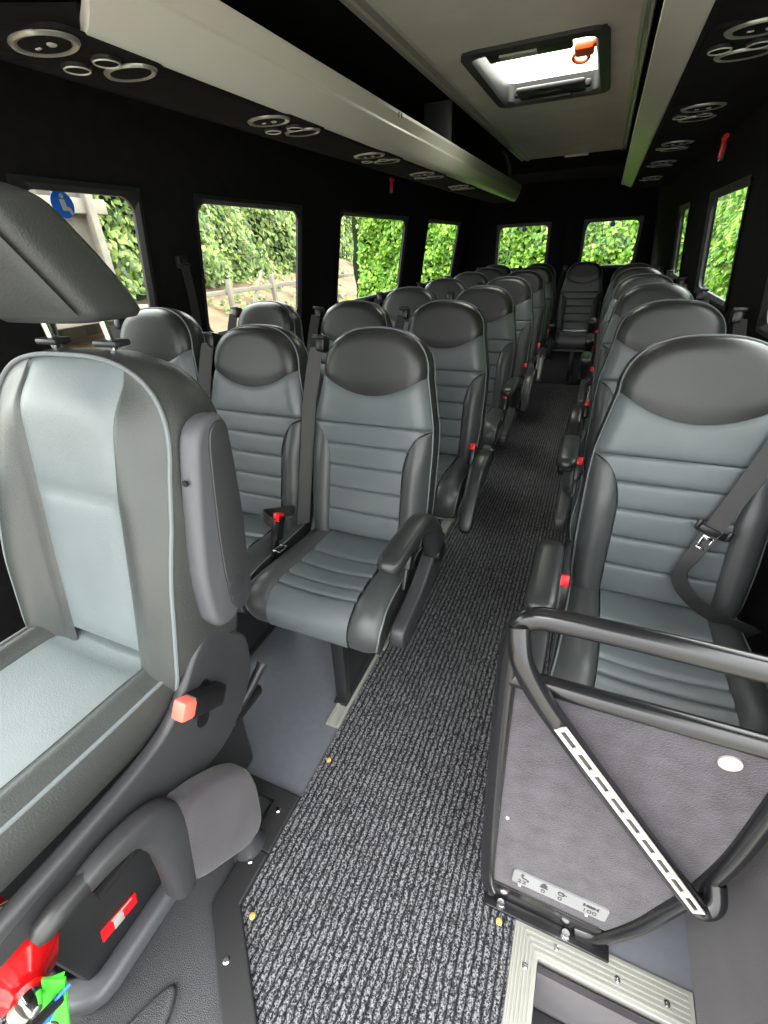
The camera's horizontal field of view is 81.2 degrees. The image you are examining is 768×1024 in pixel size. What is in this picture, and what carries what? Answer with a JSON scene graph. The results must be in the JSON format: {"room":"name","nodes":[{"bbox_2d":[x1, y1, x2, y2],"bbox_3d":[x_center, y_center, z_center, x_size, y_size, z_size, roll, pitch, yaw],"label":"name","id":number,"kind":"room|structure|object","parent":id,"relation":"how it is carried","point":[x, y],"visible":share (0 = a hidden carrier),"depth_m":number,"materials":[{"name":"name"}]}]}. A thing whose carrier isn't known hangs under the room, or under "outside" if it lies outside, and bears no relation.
{"room":"vehicle interior","nodes":[
{"label":"vehicle interior","id":0,"kind":"room"},
{"bbox_2d":[0,0,476,642],"bbox_3d":[-0.305,-1.450,3.358,0.248,2.390,7.620,10,33,21],"label":"wall","id":1,"kind":"structure","parent":0,"point":[51,126],"depth_m":1.90,"materials":[{"name":"black carpet"}]},
{"bbox_2d":[5,173,157,347],"bbox_3d":[-1.083,-0.876,1.708,0.129,0.615,0.490,10,33,21],"label":"window","id":2,"kind":"structure","parent":1,"relation":"in","point":[131,195],"depth_m":1.65,"materials":[{"name":"black"}]},
{"bbox_2d":[50,191,74,217],"bbox_3d":[-1.088,-1.042,1.517,0.002,0.080,0.080,10,33,21],"label":"window sticker","id":3,"kind":"object","parent":2,"relation":"attached to","point":[61,202],"visible":0.91,"depth_m":1.52,"materials":[{"name":"blue"}]},
{"bbox_2d":[174,255,201,328],"bbox_3d":[-0.887,-0.887,2.125,0.044,0.575,0.067,10,33,21],"label":"belt","id":4,"kind":"object","parent":1,"relation":"attached to","point":[181,261],"visible":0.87,"depth_m":2.03,"materials":[{"name":"black fabric"}]},
{"bbox_2d":[193,193,302,336],"bbox_3d":[-0.701,-1.342,2.470,0.129,0.615,0.888,10,33,21],"label":"window","id":5,"kind":"structure","parent":1,"relation":"in","point":[199,199],"depth_m":2.32,"materials":[{"name":"black"}]},
{"bbox_2d":[0,0,521,202],"bbox_3d":[0.109,-2.273,2.794,0.752,0.342,4.910,10,33,21],"label":"luggage rack","id":6,"kind":"object","parent":1,"relation":"attached to","point":[222,67],"visible":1,"depth_m":1.23,"materials":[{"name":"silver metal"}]},
{"bbox_2d":[0,21,164,82],"bbox_3d":[-0.621,-0.941,0.931,0.190,0.016,0.289,10,33,21],"label":"panel","id":7,"kind":"object","parent":6,"relation":"attached to","point":[69,49],"visible":1,"depth_m":0.90,"materials":[{"name":"black plastic"}]},
{"bbox_2d":[7,29,80,57],"bbox_3d":[-0.648,-0.894,0.855,0.148,0.007,0.104,13,34,24],"label":"light","id":8,"kind":"object","parent":7,"relation":"on","point":[36,43],"depth_m":0.84,"materials":[{"name":"silver"}]},
{"bbox_2d":[61,61,91,71],"bbox_3d":[-0.662,-0.956,0.964,0.058,0.008,0.058,10,33,21],"label":"air vent","id":9,"kind":"object","parent":7,"relation":"attached to","point":[68,66],"depth_m":0.95,"materials":[{"name":"black plastic"}]},
{"bbox_2d":[65,68,88,73],"bbox_3d":[-0.661,-0.955,0.965,0.047,0.003,0.047,10,33,21],"label":"vent grille","id":10,"kind":"object","parent":7,"relation":"attached to","point":[68,70],"depth_m":0.97,"materials":[{"name":"black"}]},
{"bbox_2d":[90,54,120,63],"bbox_3d":[-0.583,-0.945,0.938,0.058,0.008,0.058,10,33,21],"label":"air vent","id":11,"kind":"object","parent":7,"relation":"attached to","point":[94,58],"depth_m":0.92,"materials":[{"name":"black plastic"}]},
{"bbox_2d":[94,61,118,66],"bbox_3d":[-0.582,-0.943,0.939,0.047,0.003,0.047,10,33,21],"label":"vent grille","id":12,"kind":"object","parent":7,"relation":"attached to","point":[97,63],"depth_m":0.94,"materials":[{"name":"black"}]},
{"bbox_2d":[238,111,324,136],"bbox_3d":[-0.338,-1.287,1.495,0.190,0.016,0.289,10,33,21],"label":"panel","id":13,"kind":"object","parent":6,"relation":"attached to","point":[281,124],"visible":1,"depth_m":1.48,"materials":[{"name":"black plastic"}]},
{"bbox_2d":[247,115,290,126],"bbox_3d":[-0.365,-1.239,1.420,0.148,0.007,0.104,8,32,18],"label":"light","id":14,"kind":"object","parent":13,"relation":"on","point":[266,120],"depth_m":1.41,"materials":[{"name":"silver"}]},
{"bbox_2d":[264,128,281,131],"bbox_3d":[-0.379,-1.302,1.529,0.058,0.008,0.058,10,33,21],"label":"air vent","id":15,"kind":"object","parent":13,"relation":"attached to","point":[265,129],"depth_m":1.51,"materials":[{"name":"black plastic"}]},
{"bbox_2d":[286,124,302,128],"bbox_3d":[-0.299,-1.290,1.502,0.058,0.008,0.058,10,33,21],"label":"air vent","id":16,"kind":"object","parent":13,"relation":"attached to","point":[288,126],"depth_m":1.48,"materials":[{"name":"black plastic"}]},
{"bbox_2d":[347,150,402,163],"bbox_3d":[-0.039,-1.651,2.091,0.190,0.016,0.289,10,33,21],"label":"panel","id":17,"kind":"object","parent":6,"relation":"attached to","point":[378,157],"visible":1,"depth_m":2.07,"materials":[{"name":"black plastic"}]},
{"bbox_2d":[354,152,384,158],"bbox_3d":[-0.066,-1.604,2.016,0.148,0.007,0.104,13,34,24],"label":"light","id":18,"kind":"object","parent":17,"relation":"on","point":[370,155],"depth_m":2.00,"materials":[{"name":"silver"}]},
{"bbox_2d":[404,170,445,179],"bbox_3d":[0.248,-2.002,2.664,0.190,0.016,0.289,10,33,21],"label":"panel","id":19,"kind":"object","parent":6,"relation":"attached to","point":[430,174],"visible":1,"depth_m":2.65,"materials":[{"name":"black plastic"}]},
{"bbox_2d":[410,172,434,175],"bbox_3d":[0.221,-1.954,2.589,0.148,0.007,0.104,8,32,18],"label":"light","id":20,"kind":"object","parent":19,"relation":"on","point":[418,173],"depth_m":2.57,"materials":[{"name":"silver"}]},
{"bbox_2d":[444,183,476,189],"bbox_3d":[0.562,-2.385,3.292,0.190,0.016,0.289,10,33,21],"label":"panel","id":21,"kind":"object","parent":6,"relation":"attached to","point":[466,186],"visible":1,"depth_m":3.26,"materials":[{"name":"black plastic"}]},
{"bbox_2d":[449,185,468,187],"bbox_3d":[0.535,-2.338,3.216,0.148,0.007,0.104,13,34,24],"label":"light","id":22,"kind":"object","parent":21,"relation":"on","point":[455,186],"depth_m":3.20,"materials":[{"name":"silver"}]},
{"bbox_2d":[335,209,408,303],"bbox_3d":[-0.081,-2.099,3.707,0.129,0.615,1.315,10,33,21],"label":"window","id":23,"kind":"structure","parent":1,"relation":"in","point":[352,213],"depth_m":3.67,"materials":[{"name":"black"}]},
{"bbox_2d":[389,177,394,193],"bbox_3d":[0.062,-2.592,3.559,0.024,0.102,0.080,10,33,21],"label":"hammer","id":24,"kind":"object","parent":1,"relation":"attached to","point":[391,180],"visible":1,"depth_m":3.54,"materials":[{"name":"red plastic"}]},
{"bbox_2d":[419,219,460,285],"bbox_3d":[0.652,-2.994,5.170,0.129,0.615,1.264,10,33,21],"label":"window","id":25,"kind":"structure","parent":1,"relation":"in","point":[435,221],"depth_m":5.12,"materials":[{"name":"black"}]},
{"bbox_2d":[27,351,692,1023],"bbox_3d":[0.771,-0.515,3.487,2.380,0.056,7.470,10,33,21],"label":"floor","id":26,"kind":"structure","parent":0,"point":[289,735],"depth_m":1.12,"materials":[{"name":"grey plastic"}]},
{"bbox_2d":[0,1016,27,1023],"bbox_3d":[-0.829,1.102,0.822,0.350,0.008,0.380,10,33,21],"label":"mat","id":27,"kind":"object","parent":26,"relation":"on","point":[3,1020],"visible":0.02,"depth_m":0.92,"materials":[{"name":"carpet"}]},
{"bbox_2d":[0,182,266,1016],"bbox_3d":[-0.672,0.262,0.812,0.575,1.445,0.871,10,33,21],"label":"seat","id":28,"kind":"object","parent":26,"relation":"on","point":[126,680],"visible":0.95,"depth_m":0.84,"materials":[{"name":"leather"}]},
{"bbox_2d":[0,896,63,1023],"bbox_3d":[-0.645,0.798,0.796,0.317,0.155,0.167,18,36,31],"label":"fire extinguisher","id":29,"kind":"object","parent":28,"relation":"attached to","point":[21,992],"visible":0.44,"depth_m":0.74,"materials":[{"name":"red metal"}]},
{"bbox_2d":[40,971,69,1023],"bbox_3d":[-0.613,0.933,0.787,0.190,0.298,0.064,-11,31,-14],"label":"strap","id":30,"kind":"object","parent":29,"relation":"hanging from","point":[52,986],"visible":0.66,"depth_m":0.76,"materials":[{"name":"green"}]},
{"bbox_2d":[43,983,70,1023],"bbox_3d":[-0.599,0.926,0.798,0.171,0.280,0.014,-10,31,-12],"label":"strap","id":31,"kind":"object","parent":29,"relation":"attached to","point":[68,985],"visible":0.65,"depth_m":0.75,"materials":[{"name":"blue"}]},
{"bbox_2d":[111,897,131,928],"bbox_3d":[-0.567,0.870,0.972,0.002,0.037,0.050,10,33,21],"label":"print","id":32,"kind":"object","parent":28,"relation":"attached to","point":[123,908],"depth_m":0.97,"materials":[{"name":"white plastic"}]},
{"bbox_2d":[28,763,265,946],"bbox_3d":[-0.420,0.727,0.931,0.090,0.501,0.415,10,33,21],"label":"handbrake","id":33,"kind":"object","parent":26,"relation":"on","point":[213,817],"visible":1,"depth_m":0.89,"materials":[{"name":"plastic"}]},
{"bbox_2d":[128,984,176,1023],"bbox_3d":[-0.551,1.083,0.825,0.161,0.018,0.357,10,33,21],"label":"pad","id":34,"kind":"object","parent":26,"relation":"on","point":[158,1010],"visible":1,"depth_m":0.92,"materials":[{"name":"grey rubber"}]},
{"bbox_2d":[109,307,212,396],"bbox_3d":[-0.927,-0.119,1.736,0.479,1.178,0.664,8,32,17],"label":"seat","id":35,"kind":"object","parent":26,"relation":"on","point":[174,336],"visible":0.23,"depth_m":1.62,"materials":[{"name":"grey leather"}]},
{"bbox_2d":[212,774,299,1023],"bbox_3d":[-0.355,1.027,0.889,0.253,0.030,1.073,-3,30,0],"label":"trim","id":36,"kind":"structure","parent":26,"relation":"on","point":[236,993],"depth_m":1.03,"materials":[{"name":"black"}]},
{"bbox_2d":[227,300,303,506],"bbox_3d":[-0.686,-0.465,2.360,0.479,1.130,0.664,8,32,17],"label":"seat","id":37,"kind":"object","parent":26,"relation":"on","point":[275,313],"visible":0.16,"depth_m":2.26,"materials":[{"name":"grey leather"}]},
{"bbox_2d":[245,326,445,706],"bbox_3d":[-0.103,0.056,1.422,0.597,1.130,0.676,10,33,21],"label":"seat","id":38,"kind":"object","parent":26,"relation":"on","point":[355,580],"visible":1,"depth_m":1.36,"materials":[{"name":"grey leather"}]},
{"bbox_2d":[242,383,587,1023],"bbox_3d":[0.763,-0.024,2.599,0.597,0.008,5.600,10,33,21],"label":"carpet","id":39,"kind":"object","parent":26,"relation":"on","point":[368,905],"visible":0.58,"depth_m":1.19,"materials":[{"name":"carpet"}]},
{"bbox_2d":[496,917,501,925],"bbox_3d":[0.260,0.926,1.012,0.014,0.006,0.014,10,33,21],"label":"stud","id":40,"kind":"object","parent":39,"relation":"on","point":[498,920],"visible":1,"depth_m":1.01,"materials":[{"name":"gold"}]},
{"bbox_2d":[481,607,767,962],"bbox_3d":[0.398,0.553,0.755,0.470,0.896,0.072,10,33,21],"label":"barrier","id":41,"kind":"object","parent":39,"relation":"on","point":[610,818],"visible":1,"depth_m":0.70,"materials":[{"name":"black"}]},
{"bbox_2d":[326,422,503,728],"bbox_3d":[0.700,-0.366,3.186,0.048,0.009,4.420,10,33,21],"label":"rail","id":42,"kind":"object","parent":26,"relation":"on","point":[339,712],"visible":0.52,"depth_m":1.52,"materials":[{"name":"silver metal"}]},
{"bbox_2d":[395,299,494,533],"bbox_3d":[0.211,-0.297,1.997,0.550,1.130,0.688,10,33,21],"label":"seat","id":43,"kind":"object","parent":42,"relation":"on","point":[455,332],"visible":0.58,"depth_m":1.94,"materials":[{"name":"grey leather"}]},
{"bbox_2d":[444,285,521,451],"bbox_3d":[0.506,-0.657,2.586,0.550,1.130,0.685,10,33,21],"label":"seat","id":44,"kind":"object","parent":42,"relation":"on","point":[498,306],"visible":0.44,"depth_m":2.51,"materials":[{"name":"grey leather"}]},
{"bbox_2d":[476,276,537,412],"bbox_3d":[0.799,-1.015,3.171,0.550,1.130,0.693,10,33,21],"label":"seat","id":45,"kind":"object","parent":42,"relation":"on","point":[521,290],"visible":0.39,"depth_m":3.10,"materials":[{"name":"black leather"}]},
{"bbox_2d":[497,270,548,419],"bbox_3d":[1.094,-1.375,3.760,0.550,1.130,0.693,10,33,21],"label":"seat","id":46,"kind":"object","parent":42,"relation":"on","point":[537,357],"visible":0.38,"depth_m":3.68,"materials":[{"name":"black leather"}]},
{"bbox_2d":[511,266,557,358],"bbox_3d":[1.374,-1.716,4.317,0.550,1.130,0.691,10,33,21],"label":"seat","id":47,"kind":"object","parent":42,"relation":"on","point":[549,323],"visible":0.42,"depth_m":4.23,"materials":[{"name":"black leather"}]},
{"bbox_2d":[477,264,511,275],"bbox_3d":[1.164,-2.131,5.042,0.479,1.130,0.664,8,32,17],"label":"seat","id":48,"kind":"object","parent":26,"relation":"on","point":[506,270],"visible":0.09,"depth_m":4.92,"materials":[{"name":"grey leather"}]},
{"bbox_2d":[517,263,555,345],"bbox_3d":[1.581,-2.056,4.879,0.479,1.130,0.664,8,32,17],"label":"seat","id":49,"kind":"object","parent":26,"relation":"on","point":[546,265],"visible":0.12,"depth_m":4.78,"materials":[{"name":"grey leather"}]},
{"bbox_2d":[549,261,602,383],"bbox_3d":[2.020,-1.960,4.678,0.550,1.130,0.722,10,33,21],"label":"seat","id":50,"kind":"object","parent":26,"relation":"on","point":[579,299],"visible":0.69,"depth_m":4.68,"materials":[{"name":"grey leather"}]},
{"bbox_2d":[501,920,695,1023],"bbox_3d":[0.282,1.184,0.608,0.348,0.040,0.940,10,33,21],"label":"step nosing","id":51,"kind":"structure","parent":26,"relation":"attached to","point":[657,1000],"depth_m":0.93,"materials":[{"name":"silver metal"}]},
{"bbox_3d":[0.252,-0.447,3.361,0.048,0.009,4.420,10,33,21],"label":"rail","id":52,"kind":"object","parent":26,"relation":"on","visible":0},
{"bbox_2d":[198,324,316,656],"bbox_3d":[-0.519,-0.022,1.591,0.479,1.130,0.664,8,32,17],"label":"seat","id":53,"kind":"object","parent":52,"relation":"on","point":[260,371],"visible":0.46,"depth_m":1.54,"materials":[{"name":"grey leather"}]},
{"bbox_2d":[281,300,392,488],"bbox_3d":[-0.224,-0.382,2.180,0.479,1.130,0.664,8,32,17],"label":"seat","id":54,"kind":"object","parent":52,"relation":"on","point":[342,317],"visible":0.2,"depth_m":2.10,"materials":[{"name":"grey leather"}]},
{"bbox_2d":[374,286,437,329],"bbox_3d":[0.071,-0.742,2.768,0.479,1.130,0.664,8,32,17],"label":"seat","id":55,"kind":"object","parent":52,"relation":"on","point":[413,297],"visible":0.16,"depth_m":2.68,"materials":[{"name":"grey leather"}]},
{"bbox_2d":[417,278,467,299],"bbox_3d":[0.366,-1.102,3.356,0.479,1.130,0.664,8,32,17],"label":"seat","id":56,"kind":"object","parent":52,"relation":"on","point":[438,287],"visible":0.12,"depth_m":3.26,"materials":[{"name":"grey leather"}]},
{"bbox_2d":[445,272,489,287],"bbox_3d":[0.661,-1.462,3.945,0.479,1.130,0.664,8,32,17],"label":"seat","id":57,"kind":"object","parent":52,"relation":"on","point":[469,278],"visible":0.09,"depth_m":3.84,"materials":[{"name":"grey leather"}]},
{"bbox_2d":[466,267,504,280],"bbox_3d":[0.940,-1.803,4.501,0.479,1.130,0.664,8,32,17],"label":"seat","id":58,"kind":"object","parent":52,"relation":"on","point":[491,273],"visible":0.1,"depth_m":4.39,"materials":[{"name":"grey leather"}]},
{"bbox_3d":[1.440,-0.233,2.897,0.048,0.009,4.420,10,33,21],"label":"rail","id":59,"kind":"object","parent":26,"relation":"on","visible":0},
{"bbox_2d":[588,263,663,362],"bbox_3d":[2.116,-1.576,4.015,0.550,1.130,0.676,10,33,21],"label":"seat","id":60,"kind":"object","parent":59,"relation":"on","point":[592,322],"visible":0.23,"depth_m":3.97,"materials":[{"name":"grey leather"}]},
{"bbox_2d":[583,267,672,388],"bbox_3d":[1.834,-1.232,3.452,0.550,1.130,0.691,10,33,21],"label":"seat","id":61,"kind":"object","parent":59,"relation":"on","point":[589,339],"visible":0.24,"depth_m":3.40,"materials":[{"name":"grey leather"}]},
{"bbox_2d":[577,273,687,418],"bbox_3d":[1.541,-0.874,2.868,0.550,1.130,0.682,10,33,21],"label":"seat","id":62,"kind":"object","parent":59,"relation":"on","point":[584,376],"visible":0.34,"depth_m":2.83,"materials":[{"name":"grey leather"}]},
{"bbox_2d":[566,283,709,456],"bbox_3d":[1.243,-0.510,2.273,0.550,1.130,0.698,10,33,21],"label":"seat","id":63,"kind":"object","parent":59,"relation":"on","point":[636,296],"visible":0.27,"depth_m":2.22,"materials":[{"name":"grey leather"}]},
{"bbox_2d":[525,333,767,733],"bbox_3d":[0.647,0.202,1.109,0.527,1.130,0.676,10,33,21],"label":"seat","id":64,"kind":"object","parent":59,"relation":"on","point":[675,486],"visible":0.77,"depth_m":1.07,"materials":[{"name":"grey leather"}]},
{"bbox_2d":[553,299,748,575],"bbox_3d":[0.951,-0.153,1.690,0.550,1.130,0.685,10,33,21],"label":"seat","id":65,"kind":"object","parent":59,"relation":"on","point":[649,323],"visible":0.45,"depth_m":1.63,"materials":[{"name":"grey leather"}]},
{"bbox_2d":[220,0,663,163],"bbox_3d":[0.752,-2.396,2.492,2.160,0.060,7.300,10,33,21],"label":"roof","id":66,"kind":"structure","parent":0,"point":[327,31],"depth_m":1.99,"materials":[{"name":"plastic"}]},
{"bbox_2d":[461,23,610,107],"bbox_3d":[0.792,-2.236,2.200,0.609,0.160,1.004,10,33,21],"label":"roof hatch","id":67,"kind":"object","parent":66,"relation":"attached to","point":[481,64],"visible":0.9,"depth_m":2.19,"materials":[{"name":"grey plastic"}]},
{"bbox_2d":[372,0,641,158],"bbox_3d":[0.781,-2.183,2.228,0.832,0.038,5.505,10,33,21],"label":"ceiling","id":68,"kind":"structure","parent":0,"point":[443,30],"depth_m":1.87,"materials":[{"name":"plastic"}]},
{"bbox_2d":[488,147,629,184],"bbox_3d":[1.944,-3.757,4.912,2.000,0.120,1.100,10,33,21],"label":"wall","id":69,"kind":"structure","parent":0,"point":[611,163],"depth_m":4.57,"materials":[{"name":"black carpet"}]},
{"bbox_2d":[339,0,529,160],"bbox_3d":[0.345,-2.249,2.371,0.098,0.029,5.550,10,33,21],"label":"trim","id":70,"kind":"structure","parent":69,"relation":"attached to","point":[367,11],"depth_m":1.98,"materials":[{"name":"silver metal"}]},
{"bbox_2d":[621,0,656,149],"bbox_3d":[1.173,-2.101,2.047,0.050,0.029,5.550,10,33,21],"label":"trim","id":71,"kind":"structure","parent":69,"relation":"attached to","point":[648,7],"depth_m":2.08,"materials":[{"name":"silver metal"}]},
{"bbox_2d":[463,180,657,347],"bbox_3d":[2.207,-3.112,5.966,2.540,2.400,0.080,10,33,21],"label":"wall","id":72,"kind":"structure","parent":0,"point":[475,258],"depth_m":5.97,"materials":[{"name":"plastic"}]},
{"bbox_2d":[495,222,551,270],"bbox_3d":[1.820,-3.484,5.896,0.675,0.535,0.076,10,33,21],"label":"window","id":73,"kind":"structure","parent":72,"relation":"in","point":[548,224],"depth_m":5.80,"materials":[{"name":"black"}]},
{"bbox_2d":[484,181,571,343],"bbox_3d":[1.829,-3.259,5.982,0.985,1.970,0.050,10,33,21],"label":"door","id":74,"kind":"structure","parent":72,"relation":"in","point":[542,202],"depth_m":5.65,"materials":[{"name":"plastic"}]},
{"bbox_2d":[555,176,659,344],"bbox_3d":[2.734,-3.096,5.628,0.945,1.970,0.050,10,33,21],"label":"door","id":75,"kind":"structure","parent":72,"relation":"in","point":[606,197],"depth_m":5.34,"materials":[{"name":"plastic"}]},
{"bbox_2d":[578,216,643,267],"bbox_3d":[2.777,-3.312,5.522,0.650,0.535,0.076,10,33,21],"label":"window","id":76,"kind":"structure","parent":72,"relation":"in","point":[639,219],"depth_m":5.44,"materials":[{"name":"black"}]},
{"bbox_2d":[650,100,767,710],"bbox_3d":[1.975,-1.376,3.038,0.179,2.390,6.400,10,33,21],"label":"wall","id":77,"kind":"structure","parent":0,"point":[746,152],"depth_m":1.84,"materials":[{"name":"plastic"}]},
{"bbox_2d":[671,202,690,281],"bbox_3d":[2.195,-1.987,3.307,0.077,0.482,0.560,10,33,21],"label":"window","id":78,"kind":"structure","parent":77,"relation":"in","point":[686,206],"depth_m":3.41,"materials":[{"name":"black"}]},
{"bbox_2d":[621,0,767,187],"bbox_3d":[1.434,-1.844,2.156,0.421,0.065,5.680,10,33,21],"label":"luggage rack","id":79,"kind":"object","parent":77,"relation":"attached to","point":[674,77],"visible":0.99,"depth_m":1.49,"materials":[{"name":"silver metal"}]},
{"bbox_2d":[637,175,664,180],"bbox_3d":[2.183,-2.733,3.669,0.190,0.016,0.289,10,33,21],"label":"panel","id":80,"kind":"object","parent":79,"relation":"attached to","point":[642,178],"visible":0.99,"depth_m":3.63,"materials":[{"name":"black plastic"}]},
{"bbox_2d":[642,176,662,178],"bbox_3d":[2.155,-2.686,3.594,0.148,0.007,0.104,13,34,24],"label":"light","id":81,"kind":"object","parent":80,"relation":"on","point":[643,177],"depth_m":3.58,"materials":[{"name":"silver"}]},
{"bbox_2d":[644,159,678,167],"bbox_3d":[1.821,-2.292,2.947,0.190,0.016,0.289,10,33,21],"label":"panel","id":82,"kind":"object","parent":79,"relation":"attached to","point":[657,163],"visible":1,"depth_m":2.91,"materials":[{"name":"black plastic"}]},
{"bbox_2d":[651,160,676,163],"bbox_3d":[1.794,-2.244,2.872,0.148,0.007,0.104,13,34,24],"label":"light","id":83,"kind":"object","parent":82,"relation":"on","point":[656,161],"depth_m":2.85,"materials":[{"name":"silver"}]},
{"bbox_2d":[652,139,696,151],"bbox_3d":[1.534,-1.942,2.375,0.190,0.016,0.289,10,33,21],"label":"panel","id":84,"kind":"object","parent":79,"relation":"attached to","point":[664,146],"visible":1,"depth_m":2.35,"materials":[{"name":"black plastic"}]},
{"bbox_2d":[661,140,693,145],"bbox_3d":[1.507,-1.894,2.300,0.148,0.007,0.104,13,34,24],"label":"light","id":85,"kind":"object","parent":84,"relation":"on","point":[675,142],"depth_m":2.28,"materials":[{"name":"silver"}]},
{"bbox_2d":[666,101,730,122],"bbox_3d":[1.220,-1.558,1.747,0.190,0.016,0.289,10,33,21],"label":"panel","id":86,"kind":"object","parent":79,"relation":"attached to","point":[707,110],"visible":1,"depth_m":1.73,"materials":[{"name":"black plastic"}]},
{"bbox_2d":[672,114,688,118],"bbox_3d":[1.179,-1.573,1.781,0.058,0.008,0.058,10,33,21],"label":"air vent","id":87,"kind":"object","parent":86,"relation":"attached to","point":[674,116],"depth_m":1.77,"materials":[{"name":"black plastic"}]},
{"bbox_2d":[680,102,726,112],"bbox_3d":[1.192,-1.510,1.672,0.148,0.007,0.104,8,32,18],"label":"light","id":88,"kind":"object","parent":86,"relation":"on","point":[697,107],"depth_m":1.66,"materials":[{"name":"silver"}]},
{"bbox_2d":[696,111,713,115],"bbox_3d":[1.258,-1.562,1.755,0.058,0.008,0.058,10,33,21],"label":"air vent","id":89,"kind":"object","parent":86,"relation":"attached to","point":[705,113],"depth_m":1.74,"materials":[{"name":"black plastic"}]},
{"bbox_2d":[696,16,767,63],"bbox_3d":[0.901,-1.169,1.112,0.190,0.016,0.289,10,33,21],"label":"panel","id":90,"kind":"object","parent":79,"relation":"attached to","point":[733,41],"visible":1,"depth_m":1.11,"materials":[{"name":"black plastic"}]},
{"bbox_2d":[709,49,729,54],"bbox_3d":[0.860,-1.183,1.147,0.047,0.003,0.047,10,33,21],"label":"vent grille","id":91,"kind":"object","parent":90,"relation":"attached to","point":[711,51],"depth_m":1.15,"materials":[{"name":"black"}]},
{"bbox_2d":[707,43,733,52],"bbox_3d":[0.860,-1.184,1.145,0.058,0.008,0.058,10,33,21],"label":"air vent","id":92,"kind":"object","parent":90,"relation":"attached to","point":[715,47],"depth_m":1.13,"materials":[{"name":"silver plastic"}]},
{"bbox_2d":[723,17,767,39],"bbox_3d":[0.874,-1.122,1.037,0.148,0.007,0.104,8,32,18],"label":"light","id":93,"kind":"object","parent":90,"relation":"on","point":[754,27],"depth_m":1.04,"materials":[{"name":"silver"}]},
{"bbox_2d":[745,36,767,47],"bbox_3d":[0.939,-1.173,1.119,0.058,0.008,0.058,10,33,21],"label":"air vent","id":94,"kind":"object","parent":90,"relation":"attached to","point":[761,41],"depth_m":1.11,"materials":[{"name":"silver plastic"}]},
{"bbox_2d":[748,42,767,48],"bbox_3d":[0.940,-1.171,1.120,0.047,0.003,0.047,10,33,21],"label":"vent grille","id":95,"kind":"object","parent":90,"relation":"attached to","point":[751,45],"depth_m":1.12,"materials":[{"name":"black"}]},
{"bbox_2d":[717,133,728,160],"bbox_3d":[1.648,-1.773,2.182,0.024,0.102,0.080,10,33,21],"label":"hammer","id":96,"kind":"object","parent":77,"relation":"attached to","point":[723,146],"visible":1,"depth_m":2.17,"materials":[{"name":"red plastic"}]},
{"bbox_2d":[694,174,752,310],"bbox_3d":[1.620,-1.285,2.160,0.077,0.482,0.885,10,33,21],"label":"window","id":97,"kind":"structure","parent":77,"relation":"in","point":[745,182],"depth_m":2.08,"materials":[{"name":"black"}]},
{"bbox_2d":[755,278,767,338],"bbox_3d":[1.004,-0.533,0.930,0.077,0.482,1.220,10,33,21],"label":"window","id":98,"kind":"structure","parent":77,"relation":"in","point":[762,323],"depth_m":1.47,"materials":[{"name":"black"}]},
{"bbox_2d":[684,841,767,1023],"bbox_3d":[0.689,0.733,0.749,0.151,1.140,0.343,10,33,21],"label":"wall panel","id":99,"kind":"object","parent":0,"point":[728,956],"depth_m":0.79,"materials":[{"name":"plastic"}]},
{"bbox_3d":[0.308,1.416,0.686,0.320,0.020,0.860,10,33,21],"label":"step","id":100,"kind":"structure","parent":0,"visible":0},
{"bbox_2d":[532,1008,562,1023],"bbox_3d":[0.457,1.204,0.985,0.290,0.045,0.055,10,33,21],"label":"ledge","id":101,"kind":"object","parent":100,"relation":"on","point":[539,1017],"visible":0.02,"depth_m":1.02,"materials":[{"name":"grey plastic"}]},
{"bbox_2d":[531,965,652,1023],"bbox_3d":[0.300,1.300,0.646,0.304,0.250,0.831,10,33,21],"label":"trim","id":102,"kind":"structure","parent":100,"relation":"on","point":[555,996],"depth_m":0.95,"materials":[{"name":"plastic"}]},
{"label":"outside","id":103,"kind":"structure","parent":0,"visible":0},
{"bbox_2d":[537,964,653,1023],"bbox_3d":[1.391,-2.489,7.979,60.000,0.100,60.000,10,33,21],"label":"ground","id":104,"kind":"structure","parent":103,"point":[537,964],"depth_m":1.31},
{"bbox_2d":[352,209,688,297],"bbox_3d":[2.303,-4.890,8.927,6.600,3.061,0.704,10,33,21],"label":"foliage","id":105,"kind":"object","parent":104,"relation":"on","point":[377,242],"visible":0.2,"depth_m":8.98,"materials":[{"name":"green plant"}]},
{"bbox_2d":[703,187,747,298],"bbox_3d":[5.196,-3.639,6.644,0.585,2.966,18.400,10,33,21],"label":"foliage","id":106,"kind":"object","parent":104,"relation":"on","point":[729,210],"visible":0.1,"depth_m":6.89,"materials":[{"name":"green plant"}]},
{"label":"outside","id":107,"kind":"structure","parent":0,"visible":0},
{"bbox_2d":[62,258,356,348],"bbox_3d":[0.521,-7.297,14.399,4.600,1.788,42.000,10,33,21],"label":"bank","id":108,"kind":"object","parent":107,"point":[218,318],"visible":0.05,"depth_m":9.20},
{"bbox_2d":[28,190,147,346],"bbox_3d":[-3.978,-2.689,4.683,0.960,3.600,3.200,10,33,21],"label":"shed","id":109,"kind":"object","parent":108,"relation":"on","point":[85,221],"visible":0.21,"depth_m":5.67,"materials":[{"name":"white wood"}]},
{"bbox_2d":[91,194,353,300],"bbox_3d":[-0.653,-10.620,17.453,1.510,2.768,35.316,6,32,15],"label":"foliage","id":110,"kind":"object","parent":108,"relation":"on","point":[232,237],"visible":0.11,"depth_m":9.33,"materials":[{"name":"green plant"}]},
{"bbox_2d":[126,257,356,313],"bbox_3d":[0.783,-7.684,14.922,3.505,1.658,20.669,10,33,21],"label":"weeds","id":111,"kind":"object","parent":108,"relation":"on","point":[222,303],"visible":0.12,"depth_m":9.73,"materials":[{"name":"green plant"}]},
{"bbox_2d":[206,270,353,326],"bbox_3d":[-1.733,-4.265,8.713,0.209,0.888,6.599,10,33,20],"label":"fence","id":112,"kind":"object","parent":108,"relation":"on","point":[229,291],"visible":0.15,"depth_m":7.69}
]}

